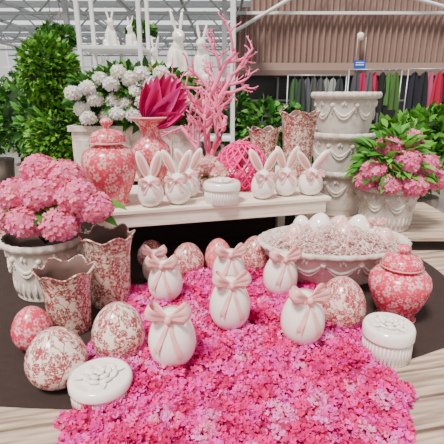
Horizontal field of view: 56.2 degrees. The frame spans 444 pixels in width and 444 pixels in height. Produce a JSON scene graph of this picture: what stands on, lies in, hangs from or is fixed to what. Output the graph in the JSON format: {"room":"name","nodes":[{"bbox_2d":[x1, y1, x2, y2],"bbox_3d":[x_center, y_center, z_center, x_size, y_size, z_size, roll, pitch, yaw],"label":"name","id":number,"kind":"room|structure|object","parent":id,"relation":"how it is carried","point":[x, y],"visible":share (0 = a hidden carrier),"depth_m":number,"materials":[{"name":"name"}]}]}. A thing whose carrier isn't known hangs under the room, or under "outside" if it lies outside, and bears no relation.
{"room":"shop","nodes":[
{"label":"shop","id":0,"kind":"room"},
{"bbox_2d":[43,0,76,50],"bbox_3d":[-2.896,-3.740,7.428,0.717,1.291,0.723,0,17,0],"label":"hanging basket","id":1,"kind":"object","parent":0,"point":[61,30],"visible":0.6,"depth_m":7.41,"materials":[{"name":"green plant"}]},
{"bbox_2d":[0,43,229,121],"bbox_3d":[-4.082,-6.434,18.991,11.535,4.000,0.155,0,17,0],"label":"wall","id":2,"kind":"structure","parent":0,"point":[9,67],"depth_m":18.64,"materials":[{"name":"white paint"}]},
{"bbox_2d":[33,2,64,40],"bbox_3d":[-3.594,-4.274,8.720,0.730,1.024,0.716,0,17,0],"label":"hanging basket","id":3,"kind":"object","parent":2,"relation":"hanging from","point":[44,25],"visible":0.17,"depth_m":8.64,"materials":[{"name":"green plant"}]},
{"bbox_2d":[0,0,250,93],"bbox_3d":[-4.300,-4.754,14.232,10.000,3.570,12.000,0,17,0],"label":"ceiling","id":4,"kind":"structure","parent":2,"relation":"attached to","point":[23,14],"depth_m":10.77,"materials":[{"name":"grey metal"}]},
{"bbox_2d":[124,7,157,43],"bbox_3d":[-1.594,-4.077,8.169,0.706,1.078,0.709,0,17,0],"label":"hanging basket","id":5,"kind":"object","parent":4,"relation":"hanging from","point":[153,28],"visible":0.46,"depth_m":8.14,"materials":[{"name":"green plant"}]},
{"bbox_2d":[0,131,443,212],"bbox_3d":[0.000,-1.245,9.031,26.000,0.100,30.000,0,17,0],"label":"floor","id":6,"kind":"structure","parent":0,"point":[440,206],"depth_m":8.87,"materials":[{"name":"concrete"}]},
{"bbox_2d":[0,74,16,184],"bbox_3d":[-3.295,-1.260,5.884,1.034,1.769,1.047,0,17,0],"label":"potted shrub","id":7,"kind":"object","parent":6,"relation":"on","point":[7,168],"visible":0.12,"depth_m":5.93,"materials":[{"name":"green plant"}]},
{"bbox_2d":[0,76,30,177],"bbox_3d":[-2.626,-1.170,5.696,1.032,1.706,0.983,0,17,0],"label":"potted shrub","id":8,"kind":"object","parent":6,"relation":"on","point":[6,111],"visible":0.26,"depth_m":5.37,"materials":[{"name":"green plant"}]},
{"bbox_2d":[1,69,29,158],"bbox_3d":[-3.610,-1.911,7.779,1.036,1.906,1.031,0,17,0],"label":"potted shrub","id":9,"kind":"object","parent":6,"relation":"on","point":[11,73],"visible":0.02,"depth_m":7.41,"materials":[{"name":"green plant"}]},
{"bbox_2d":[10,95,43,157],"bbox_3d":[-2.104,-0.965,5.263,1.034,1.569,1.023,0,17,0],"label":"potted shrub","id":10,"kind":"object","parent":6,"relation":"on","point":[23,108],"visible":0.12,"depth_m":4.93,"materials":[{"name":"green plant"}]},
{"bbox_2d":[73,0,235,158],"bbox_3d":[-0.575,-1.029,4.051,1.385,2.400,0.485,0,17,0],"label":"shelf unit","id":11,"kind":"object","parent":6,"relation":"on","point":[95,49],"visible":0.29,"depth_m":3.74,"materials":[{"name":"paint"}]},
{"bbox_2d":[101,55,105,69],"bbox_3d":[-1.099,-1.455,3.899,0.095,0.212,0.123,5,18,16],"label":"rabbit figurine","id":12,"kind":"object","parent":11,"relation":"on","point":[102,62],"visible":0.16,"depth_m":3.86,"materials":[{"name":"ceramic"}]},
{"bbox_2d":[103,8,119,44],"bbox_3d":[-1.022,-1.775,3.803,0.152,0.340,0.197,-5,18,-16],"label":"rabbit figurine","id":13,"kind":"object","parent":11,"relation":"on","point":[110,33],"visible":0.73,"depth_m":3.76,"materials":[{"name":"ceramic"}]},
{"bbox_2d":[126,16,137,44],"bbox_3d":[-0.838,-1.758,3.859,0.124,0.276,0.160,7,18,22],"label":"rabbit figurine","id":14,"kind":"object","parent":11,"relation":"on","point":[131,39],"visible":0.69,"depth_m":3.83,"materials":[{"name":"ceramic"}]},
{"bbox_2d":[149,35,161,64],"bbox_3d":[-0.618,-1.552,3.925,0.171,0.382,0.221,5,18,16],"label":"rabbit figurine","id":15,"kind":"object","parent":11,"relation":"on","point":[154,51],"visible":0.27,"depth_m":3.86,"materials":[{"name":"ceramic"}]},
{"bbox_2d":[166,10,192,76],"bbox_3d":[-0.425,-1.634,3.850,0.262,0.584,0.338,-9,19,-27],"label":"rabbit figurine","id":16,"kind":"object","parent":11,"relation":"on","point":[175,51],"visible":0.67,"depth_m":3.77,"materials":[{"name":"ceramic"}]},
{"bbox_2d":[194,24,214,77],"bbox_3d":[-0.177,-1.603,3.911,0.219,0.488,0.283,5,18,16],"label":"rabbit figurine","id":17,"kind":"object","parent":11,"relation":"on","point":[202,53],"visible":0.7,"depth_m":3.85,"materials":[{"name":"ceramic"}]},
{"bbox_2d":[201,84,223,156],"bbox_3d":[-0.147,-1.987,8.393,1.045,1.693,1.032,0,17,0],"label":"potted shrub","id":18,"kind":"object","parent":6,"relation":"on","point":[202,142],"visible":0.02,"depth_m":8.32,"materials":[{"name":"green plant"}]},
{"bbox_2d":[0,214,443,443],"bbox_3d":[-0.300,0.705,1.712,4.419,0.450,4.276,-4,17,-11],"label":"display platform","id":19,"kind":"object","parent":6,"relation":"on","point":[18,425],"visible":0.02,"depth_m":1.30,"materials":[{"name":"brown wood"}]},
{"bbox_2d":[12,30,82,161],"bbox_3d":[-1.343,-0.801,3.414,0.582,1.436,0.572,0,17,0],"label":"boxwood topiary","id":20,"kind":"object","parent":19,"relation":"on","point":[47,66],"visible":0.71,"depth_m":3.21,"materials":[{"name":"green plant"}]},
{"bbox_2d":[44,166,294,230],"bbox_3d":[-0.400,-0.195,3.203,1.900,0.400,0.500,0,17,0],"label":"display table","id":21,"kind":"object","parent":19,"relation":"on","point":[289,219],"visible":0.02,"depth_m":3.02,"materials":[{"name":"paint"}]},
{"bbox_2d":[67,123,102,172],"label":"planter","id":22,"kind":"object","parent":21,"relation":"on","point":[80,134],"depth_m":2.90,"materials":[{"name":"white ceramic"}]},
{"bbox_2d":[110,125,140,148],"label":"planter","id":23,"kind":"object","parent":21,"relation":"on","point":[134,137],"depth_m":2.90,"materials":[{"name":"white ceramic"}]},
{"bbox_2d":[61,54,205,137],"bbox_3d":[-0.619,-0.868,2.949,1.082,0.598,0.549,0,17,0],"label":"hydrangea shrub","id":24,"kind":"object","parent":23,"relation":"in","point":[109,85],"visible":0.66,"depth_m":2.76,"materials":[{"name":"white plant"}]},
{"bbox_2d":[160,124,196,174],"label":"planter","id":25,"kind":"object","parent":21,"relation":"on","point":[180,141],"depth_m":2.91,"materials":[{"name":"white ceramic"}]},
{"bbox_2d":[0,232,443,408],"bbox_3d":[-0.135,0.332,2.156,2.710,0.003,1.770,0,17,0],"label":"cloth","id":26,"kind":"object","parent":19,"relation":"on","point":[16,390],"visible":0.1,"depth_m":1.78,"materials":[{"name":"brown fabric"}]},
{"bbox_2d":[11,306,52,351],"bbox_3d":[-0.735,0.409,1.610,0.151,0.176,0.151,11,20,31],"label":"egg","id":27,"kind":"object","parent":26,"relation":"on","point":[29,321],"visible":0.77,"depth_m":1.55,"materials":[{"name":"ceramic"}]},
{"bbox_2d":[0,226,86,302],"bbox_3d":[-0.870,0.201,2.080,0.403,0.300,0.406,12,21,35],"label":"planter","id":28,"kind":"object","parent":26,"relation":"on","point":[22,254],"visible":0.59,"depth_m":1.94,"materials":[{"name":"white ceramic"}]},
{"bbox_2d":[0,153,126,243],"bbox_3d":[-0.780,-0.073,1.883,0.601,0.444,0.346,8,19,24],"label":"hydrangea bouquet","id":29,"kind":"object","parent":28,"relation":"in","point":[48,183],"visible":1,"depth_m":1.81,"materials":[{"name":"pink plant"}]},
{"bbox_2d":[24,326,87,390],"bbox_3d":[-0.562,0.455,1.410,0.202,0.205,0.202,0,17,0],"label":"egg","id":30,"kind":"object","parent":26,"relation":"on","point":[51,357],"visible":0.93,"depth_m":1.34,"materials":[{"name":"ceramic"}]},
{"bbox_2d":[31,254,95,334],"bbox_3d":[-0.640,0.313,1.727,0.250,0.291,0.227,-5,18,-16],"label":"vase","id":31,"kind":"object","parent":26,"relation":"on","point":[65,286],"visible":0.95,"depth_m":1.67,"materials":[{"name":"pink ceramic"}]},
{"bbox_2d":[67,357,132,412],"bbox_3d":[-0.390,0.523,1.341,0.202,0.115,0.202,0,17,0],"label":"trinket box","id":32,"kind":"object","parent":26,"relation":"on","point":[96,383],"visible":0.91,"depth_m":1.29,"materials":[{"name":"white ceramic"}]},
{"bbox_2d":[77,223,135,309],"bbox_3d":[-0.525,0.212,1.937,0.263,0.362,0.239,-2,17,-5],"label":"vase","id":33,"kind":"object","parent":26,"relation":"on","point":[110,249],"visible":0.86,"depth_m":1.87,"materials":[{"name":"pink ceramic"}]},
{"bbox_2d":[137,240,161,266],"bbox_3d":[-0.400,0.183,2.357,0.157,0.171,0.157,11,20,31],"label":"egg","id":34,"kind":"object","parent":26,"relation":"on","point":[152,244],"visible":0.41,"depth_m":2.31,"materials":[{"name":"ceramic"}]},
{"bbox_2d":[95,184,330,245],"bbox_3d":[-0.091,0.013,2.522,1.300,0.400,0.617,-4,18,-14],"label":"display shelf","id":35,"kind":"object","parent":26,"relation":"on","point":[195,219],"visible":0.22,"depth_m":2.31,"materials":[{"name":"paint"}]},
{"bbox_2d":[81,117,136,207],"bbox_3d":[-0.575,-0.307,2.123,0.280,0.445,0.280,0,17,0],"label":"ginger jar","id":36,"kind":"object","parent":35,"relation":"on","point":[109,165],"visible":0.79,"depth_m":2.03,"materials":[{"name":"ceramic"}]},
{"bbox_2d":[128,116,170,193],"bbox_3d":[-0.395,-0.368,2.334,0.232,0.438,0.232,0,17,0],"label":"vase","id":37,"kind":"object","parent":35,"relation":"on","point":[150,142],"visible":0.66,"depth_m":2.24,"materials":[{"name":"ceramic"}]},
{"bbox_2d":[139,73,188,128],"bbox_3d":[-0.309,-0.561,2.249,0.264,0.459,0.147,0,17,0],"label":"flower","id":38,"kind":"object","parent":37,"relation":"in","point":[163,97],"visible":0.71,"depth_m":2.20,"materials":[{"name":"pink plant"}]},
{"bbox_2d":[135,151,163,206],"bbox_3d":[-0.364,-0.216,2.103,0.134,0.284,0.145,-2,17,-5],"label":"bunny figurine","id":39,"kind":"object","parent":35,"relation":"on","point":[150,192],"visible":1,"depth_m":2.07,"materials":[{"name":"white ceramic"}]},
{"bbox_2d":[161,150,191,204],"bbox_3d":[-0.231,-0.231,2.151,0.162,0.285,0.149,2,17,5],"label":"bunny figurine","id":40,"kind":"object","parent":35,"relation":"on","point":[177,187],"visible":1,"depth_m":2.12,"materials":[{"name":"white ceramic"}]},
{"bbox_2d":[174,148,201,196],"bbox_3d":[-0.184,-0.273,2.305,0.155,0.273,0.137,-2,17,-5],"label":"bunny figurine","id":41,"kind":"object","parent":35,"relation":"on","point":[192,175],"visible":0.7,"depth_m":2.27,"materials":[{"name":"white ceramic"}]},
{"bbox_2d":[148,12,258,186],"bbox_3d":[-0.145,-0.741,2.568,0.732,1.020,0.433,5,18,15],"label":"sculpture","id":42,"kind":"object","parent":35,"relation":"on","point":[214,96],"visible":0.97,"depth_m":2.51,"materials":[{"name":"pink plastic"}]},
{"bbox_2d":[194,154,228,193],"bbox_3d":[-0.076,-0.278,2.404,0.233,0.226,0.137,7,18,20],"label":"hydrangea flowers","id":43,"kind":"object","parent":35,"relation":"on","point":[209,166],"visible":0.73,"depth_m":2.35,"materials":[{"name":"pink plant"}]},
{"bbox_2d":[203,177,240,205],"bbox_3d":[0.000,-0.173,2.216,0.198,0.135,0.198,0,17,0],"label":"trinket box","id":44,"kind":"object","parent":35,"relation":"on","point":[219,191],"visible":1,"depth_m":2.15,"materials":[{"name":"white ceramic"}]},
{"bbox_2d":[217,141,265,190],"bbox_3d":[0.115,-0.338,2.511,0.311,0.287,0.311,0,17,0],"label":"decorative ball","id":45,"kind":"object","parent":35,"relation":"on","point":[235,162],"visible":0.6,"depth_m":2.40,"materials":[{"name":"pink wicker"}]},
{"bbox_2d":[249,149,279,198],"bbox_3d":[0.227,-0.260,2.260,0.147,0.275,0.154,9,19,26],"label":"bunny figurine","id":46,"kind":"object","parent":35,"relation":"on","point":[262,184],"visible":1,"depth_m":2.24,"materials":[{"name":"white ceramic"}]},
{"bbox_2d":[247,126,281,172],"bbox_3d":[0.270,-0.436,2.700,0.226,0.356,0.204,-2,17,-5],"label":"vase","id":47,"kind":"object","parent":35,"relation":"on","point":[266,139],"visible":0.56,"depth_m":2.61,"materials":[{"name":"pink ceramic"}]},
{"bbox_2d":[274,146,299,195],"bbox_3d":[0.360,-0.285,2.333,0.138,0.281,0.143,0,17,0],"label":"bunny figurine","id":48,"kind":"object","parent":35,"relation":"on","point":[285,181],"visible":0.97,"depth_m":2.31,"materials":[{"name":"white ceramic"}]},
{"bbox_2d":[279,110,320,186],"bbox_3d":[0.475,-0.462,2.609,0.265,0.458,0.239,-9,19,-27],"label":"vase","id":49,"kind":"object","parent":35,"relation":"on","point":[298,127],"visible":0.69,"depth_m":2.51,"materials":[{"name":"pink ceramic"}]},
{"bbox_2d":[297,149,329,195],"bbox_3d":[0.509,-0.277,2.347,0.162,0.258,0.164,8,19,26],"label":"bunny figurine","id":50,"kind":"object","parent":35,"relation":"on","point":[310,181],"visible":1,"depth_m":2.33,"materials":[{"name":"white ceramic"}]},
{"bbox_2d":[52,264,419,443],"bbox_3d":[0.055,0.459,1.606,1.182,0.113,1.620,0,17,0],"label":"flowers","id":51,"kind":"object","parent":26,"relation":"on","point":[248,384],"visible":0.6,"depth_m":1.32,"materials":[{"name":"pink plant"}]},
{"bbox_2d":[91,301,144,359],"bbox_3d":[-0.385,0.403,1.545,0.195,0.225,0.195,5,18,15],"label":"egg","id":52,"kind":"object","parent":51,"relation":"on","point":[118,329],"visible":0.91,"depth_m":1.48,"materials":[{"name":"ceramic"}]},
{"bbox_2d":[140,245,167,280],"bbox_3d":[-0.345,0.212,2.175,0.147,0.223,0.150,0,17,0],"label":"egg","id":53,"kind":"object","parent":51,"relation":"on","point":[160,253],"visible":0.5,"depth_m":2.12,"materials":[{"name":"ceramic"}]},
{"bbox_2d":[145,253,182,301],"bbox_3d":[-0.262,0.248,1.915,0.161,0.246,0.164,2,17,5],"label":"egg","id":54,"kind":"object","parent":51,"relation":"on","point":[165,280],"visible":0.92,"depth_m":1.85,"materials":[{"name":"white ceramic"}]},
{"bbox_2d":[144,301,195,367],"bbox_3d":[-0.175,0.380,1.453,0.169,0.263,0.172,1,17,3],"label":"egg","id":55,"kind":"object","parent":51,"relation":"on","point":[172,334],"visible":0.99,"depth_m":1.39,"materials":[{"name":"white ceramic"}]},
{"bbox_2d":[173,242,203,276],"bbox_3d":[-0.185,0.203,2.258,0.177,0.191,0.177,-10,20,-29],"label":"egg","id":56,"kind":"object","parent":51,"relation":"on","point":[190,257],"visible":0.7,"depth_m":2.19,"materials":[{"name":"ceramic"}]},
{"bbox_2d":[205,238,229,268],"bbox_3d":[-0.020,0.183,2.315,0.153,0.196,0.153,11,20,31],"label":"egg","id":57,"kind":"object","parent":51,"relation":"on","point":[210,256],"visible":0.47,"depth_m":2.26,"materials":[{"name":"ceramic"}]},
{"bbox_2d":[212,242,246,275],"bbox_3d":[0.034,0.208,2.038,0.165,0.250,0.168,-2,17,-7],"label":"egg","id":58,"kind":"object","parent":51,"relation":"on","point":[228,261],"visible":0.75,"depth_m":1.97,"materials":[{"name":"white ceramic"}]},
{"bbox_2d":[209,270,251,329],"bbox_3d":[0.032,0.306,1.681,0.167,0.272,0.170,-2,17,-5],"label":"egg","id":59,"kind":"object","parent":51,"relation":"on","point":[229,305],"visible":1,"depth_m":1.62,"materials":[{"name":"white ceramic"}]},
{"bbox_2d":[242,236,269,272],"bbox_3d":[0.185,0.180,2.293,0.177,0.215,0.177,-7,18,-22],"label":"egg","id":60,"kind":"object","parent":51,"relation":"on","point":[255,257],"visible":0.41,"depth_m":2.22,"materials":[{"name":"ceramic"}]},
{"bbox_2d":[263,246,301,294],"bbox_3d":[0.278,0.226,1.971,0.165,0.256,0.168,-3,17,-11],"label":"egg","id":61,"kind":"object","parent":51,"relation":"on","point":[280,273],"visible":0.9,"depth_m":1.91,"materials":[{"name":"white ceramic"}]},
{"bbox_2d":[280,283,331,345],"bbox_3d":[0.309,0.341,1.582,0.169,0.263,0.172,-3,17,-8],"label":"egg","id":62,"kind":"object","parent":51,"relation":"on","point":[302,319],"visible":0.99,"depth_m":1.52,"materials":[{"name":"white ceramic"}]},
{"bbox_2d":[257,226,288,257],"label":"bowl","id":63,"kind":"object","parent":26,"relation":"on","point":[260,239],"depth_m":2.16,"materials":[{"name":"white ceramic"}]},
{"bbox_2d":[295,252,387,285],"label":"bowl","id":64,"kind":"object","parent":26,"relation":"on","point":[316,268],"depth_m":1.96,"materials":[{"name":"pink ceramic"}]},
{"bbox_2d":[264,220,401,263],"bbox_3d":[0.576,0.113,2.158,0.752,0.232,0.496,-1,17,-3],"label":"nest","id":65,"kind":"object","parent":64,"relation":"in","point":[323,245],"visible":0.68,"depth_m":2.05,"materials":[{"name":"pink plant"}]},
{"bbox_2d":[284,223,304,246],"bbox_3d":[0.368,0.068,2.112,0.105,0.128,0.105,7,18,22],"label":"egg","id":66,"kind":"object","parent":65,"relation":"on","point":[294,229],"visible":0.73,"depth_m":2.07,"materials":[{"name":"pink ceramic"}]},
{"bbox_2d":[293,215,308,234],"bbox_3d":[0.433,0.023,2.267,0.101,0.123,0.101,8,19,25],"label":"egg","id":67,"kind":"object","parent":65,"relation":"on","point":[302,219],"visible":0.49,"depth_m":2.23,"materials":[{"name":"white ceramic"}]},
{"bbox_2d":[306,213,330,237],"bbox_3d":[0.512,0.029,2.205,0.129,0.158,0.131,9,19,28],"label":"egg","id":68,"kind":"object","parent":65,"relation":"on","point":[318,219],"visible":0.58,"depth_m":2.16,"materials":[{"name":"white ceramic"}]},
{"bbox_2d":[330,215,347,225],"bbox_3d":[0.630,0.024,2.269,0.116,0.133,0.111,8,19,25],"label":"egg","id":69,"kind":"object","parent":65,"relation":"on","point":[337,218],"visible":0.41,"depth_m":2.23,"materials":[{"name":"pink ceramic"}]},
{"bbox_2d":[332,222,354,243],"bbox_3d":[0.618,0.068,2.116,0.111,0.135,0.113,8,19,25],"label":"egg","id":70,"kind":"object","parent":65,"relation":"on","point":[343,226],"visible":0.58,"depth_m":2.08,"materials":[{"name":"pink ceramic"}]},
{"bbox_2d":[348,214,368,238],"bbox_3d":[0.714,0.032,2.195,0.126,0.153,0.125,9,19,28],"label":"egg","id":71,"kind":"object","parent":65,"relation":"on","point":[359,220],"visible":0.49,"depth_m":2.14,"materials":[{"name":"white ceramic"}]},
{"bbox_2d":[365,216,387,241],"bbox_3d":[0.785,0.033,2.131,0.101,0.141,0.105,2,17,5],"label":"egg","id":72,"kind":"object","parent":65,"relation":"on","point":[374,226],"visible":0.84,"depth_m":2.09,"materials":[{"name":"white ceramic"}]},
{"bbox_2d":[376,227,393,247],"bbox_3d":[0.823,0.078,2.109,0.091,0.111,0.091,7,18,21],"label":"egg","id":73,"kind":"object","parent":65,"relation":"on","point":[385,233],"visible":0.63,"depth_m":2.07,"materials":[{"name":"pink ceramic"}]},
{"bbox_2d":[322,276,366,329],"bbox_3d":[0.500,0.339,1.740,0.202,0.235,0.202,10,20,30],"label":"egg","id":74,"kind":"object","parent":26,"relation":"on","point":[346,306],"visible":0.76,"depth_m":1.66,"materials":[{"name":"ceramic"}]},
{"bbox_2d":[314,202,443,249],"bbox_3d":[1.180,0.013,3.036,0.980,0.100,0.880,0,17,0],"label":"plant stand","id":75,"kind":"object","parent":26,"relation":"on","point":[425,231],"visible":0.29,"depth_m":2.77,"materials":[{"name":"brown wood"}]},
{"bbox_2d":[311,92,382,216],"bbox_3d":[0.866,-0.498,3.048,0.499,0.870,0.484,-2,17,-5],"label":"planters","id":76,"kind":"object","parent":75,"relation":"on","point":[344,116],"visible":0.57,"depth_m":2.85,"materials":[{"name":"white stone"}]},
{"bbox_2d":[356,178,418,232],"bbox_3d":[1.090,-0.114,2.768,0.416,0.300,0.413,-7,18,-22],"label":"planter","id":77,"kind":"object","parent":75,"relation":"on","point":[398,209],"visible":0.67,"depth_m":2.63,"materials":[{"name":"white ceramic"}]},
{"bbox_2d":[343,122,443,198],"bbox_3d":[1.096,-0.410,2.668,0.589,0.450,0.590,-10,19,-29],"label":"plant","id":78,"kind":"object","parent":77,"relation":"in","point":[420,170],"visible":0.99,"depth_m":2.54,"materials":[{"name":"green plant"}]},
{"bbox_2d":[361,312,415,367],"bbox_3d":[0.625,0.432,1.570,0.190,0.155,0.190,0,17,0],"label":"trinket box","id":79,"kind":"object","parent":26,"relation":"on","point":[390,337],"visible":0.96,"depth_m":1.51,"materials":[{"name":"white ceramic"}]},
{"bbox_2d":[368,244,432,322],"bbox_3d":[0.775,0.258,1.815,0.260,0.345,0.260,0,17,0],"label":"ginger jar","id":80,"kind":"object","parent":26,"relation":"on","point":[400,284],"visible":0.9,"depth_m":1.73,"materials":[{"name":"ceramic"}]},
{"bbox_2d":[210,86,255,165],"bbox_3d":[0.158,-1.365,6.472,0.844,1.626,0.791,8,19,24],"label":"potted shrub","id":81,"kind":"object","parent":6,"relation":"on","point":[240,104],"visible":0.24,"depth_m":6.20,"materials":[{"name":"green plant"}]},
{"bbox_2d":[238,94,286,163],"bbox_3d":[0.571,-0.925,5.360,0.740,1.435,0.782,0,17,0],"label":"potted shrub","id":82,"kind":"object","parent":6,"relation":"on","point":[266,115],"visible":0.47,"depth_m":5.12,"materials":[{"name":"green plant"}]},
{"bbox_2d":[282,100,306,113],"bbox_3d":[0.939,-0.995,5.753,0.628,1.339,0.665,0,17,0],"label":"potted shrub","id":83,"kind":"object","parent":6,"relation":"on","point":[297,105],"visible":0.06,"depth_m":5.55,"materials":[{"name":"green plant"}]},
{"bbox_2d":[286,74,347,113],"bbox_3d":[1.950,-2.158,8.752,1.230,1.780,0.500,0,17,0],"label":"clothing rack","id":84,"kind":"object","parent":6,"relation":"on","point":[300,91],"visible":0.63,"depth_m":8.54,"materials":[{"name":"fabric"}]},
{"bbox_2d":[369,120,375,150],"bbox_3d":[1.942,-1.061,6.160,0.746,1.228,0.781,0,17,0],"label":"potted shrub","id":85,"kind":"object","parent":6,"relation":"on","point":[372,126],"visible":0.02,"depth_m":5.87,"materials":[{"name":"green plant"}]},
{"bbox_2d":[347,69,402,112],"bbox_3d":[3.200,-2.274,8.925,1.130,1.900,0.500,0,17,0],"label":"clothing rack","id":86,"kind":"object","parent":6,"relation":"on","point":[388,84],"visible":0.7,"depth_m":8.69,"materials":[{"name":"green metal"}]},
{"bbox_2d":[368,108,440,196],"bbox_3d":[1.644,-0.428,3.959,0.734,1.305,0.754,0,17,0],"label":"potted shrub","id":87,"kind":"object","parent":6,"relation":"on","point":[402,117],"visible":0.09,"depth_m":3.74,"materials":[{"name":"green plant"}]},
{"bbox_2d":[386,103,432,127],"bbox_3d":[2.349,-0.805,5.186,0.772,1.308,0.819,0,17,0],"label":"potted shrub","id":88,"kind":"object","parent":6,"relation":"on","point":[418,107],"visible":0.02,"depth_m":5.02,"materials":[{"name":"green plant"}]},
{"bbox_2d":[403,68,443,111],"bbox_3d":[4.500,-2.215,8.734,1.430,1.900,0.500,0,17,0],"label":"clothing rack","id":89,"kind":"object","parent":6,"relation":"on","point":[423,91],"visible":0.87,"depth_m":8.54,"materials":[{"name":"black fabric"}]},
{"bbox_2d":[408,99,443,208],"bbox_3d":[2.096,-0.569,4.320,0.717,1.362,0.775,0,17,0],"label":"potted shrub","id":90,"kind":"object","parent":6,"relation":"on","point":[435,123],"visible":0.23,"depth_m":4.09,"materials":[{"name":"green plant"}]},
{"bbox_2d":[235,0,443,88],"bbox_3d":[4.290,-4.531,11.058,8.120,5.000,0.500,0,17,0],"label":"wall","id":91,"kind":"structure","parent":0,"point":[280,31],"depth_m":11.01,"materials":[{"name":"brown wood"}]},
{"bbox_2d":[235,63,443,74],"bbox_3d":[4.150,-3.945,10.715,7.700,0.360,1.000,0,17,0],"label":"trim","id":92,"kind":"structure","parent":91,"relation":"attached to","point":[263,68],"depth_m":10.45,"materials":[{"name":"beige metal"}]},
{"bbox_2d":[236,77,443,124],"bbox_3d":[4.350,-3.149,11.839,8.000,1.900,0.165,0,17,0],"label":"window","id":93,"kind":"structure","parent":91,"relation":"in","point":[276,87],"depth_m":11.67,"materials":[{"name":"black glass"}]},
{"bbox_2d":[353,40,365,68],"bbox_3d":[3.350,-4.075,10.046,0.280,0.720,0.024,0,17,0],"label":"hanging sign","id":94,"kind":"object","parent":91,"relation":"hanging from","point":[358,64],"visible":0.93,"depth_m":10.11,"materials":[{"name":"blue plastic"}]},
{"bbox_2d":[357,32,363,40],"bbox_3d":[3.612,-4.843,10.828,0.178,0.232,0.227,10,20,29],"label":"wall lamp","id":95,"kind":"object","parent":91,"relation":"attached to","point":[360,36],"visible":0.99,"depth_m":10.75,"materials":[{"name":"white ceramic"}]}
]}

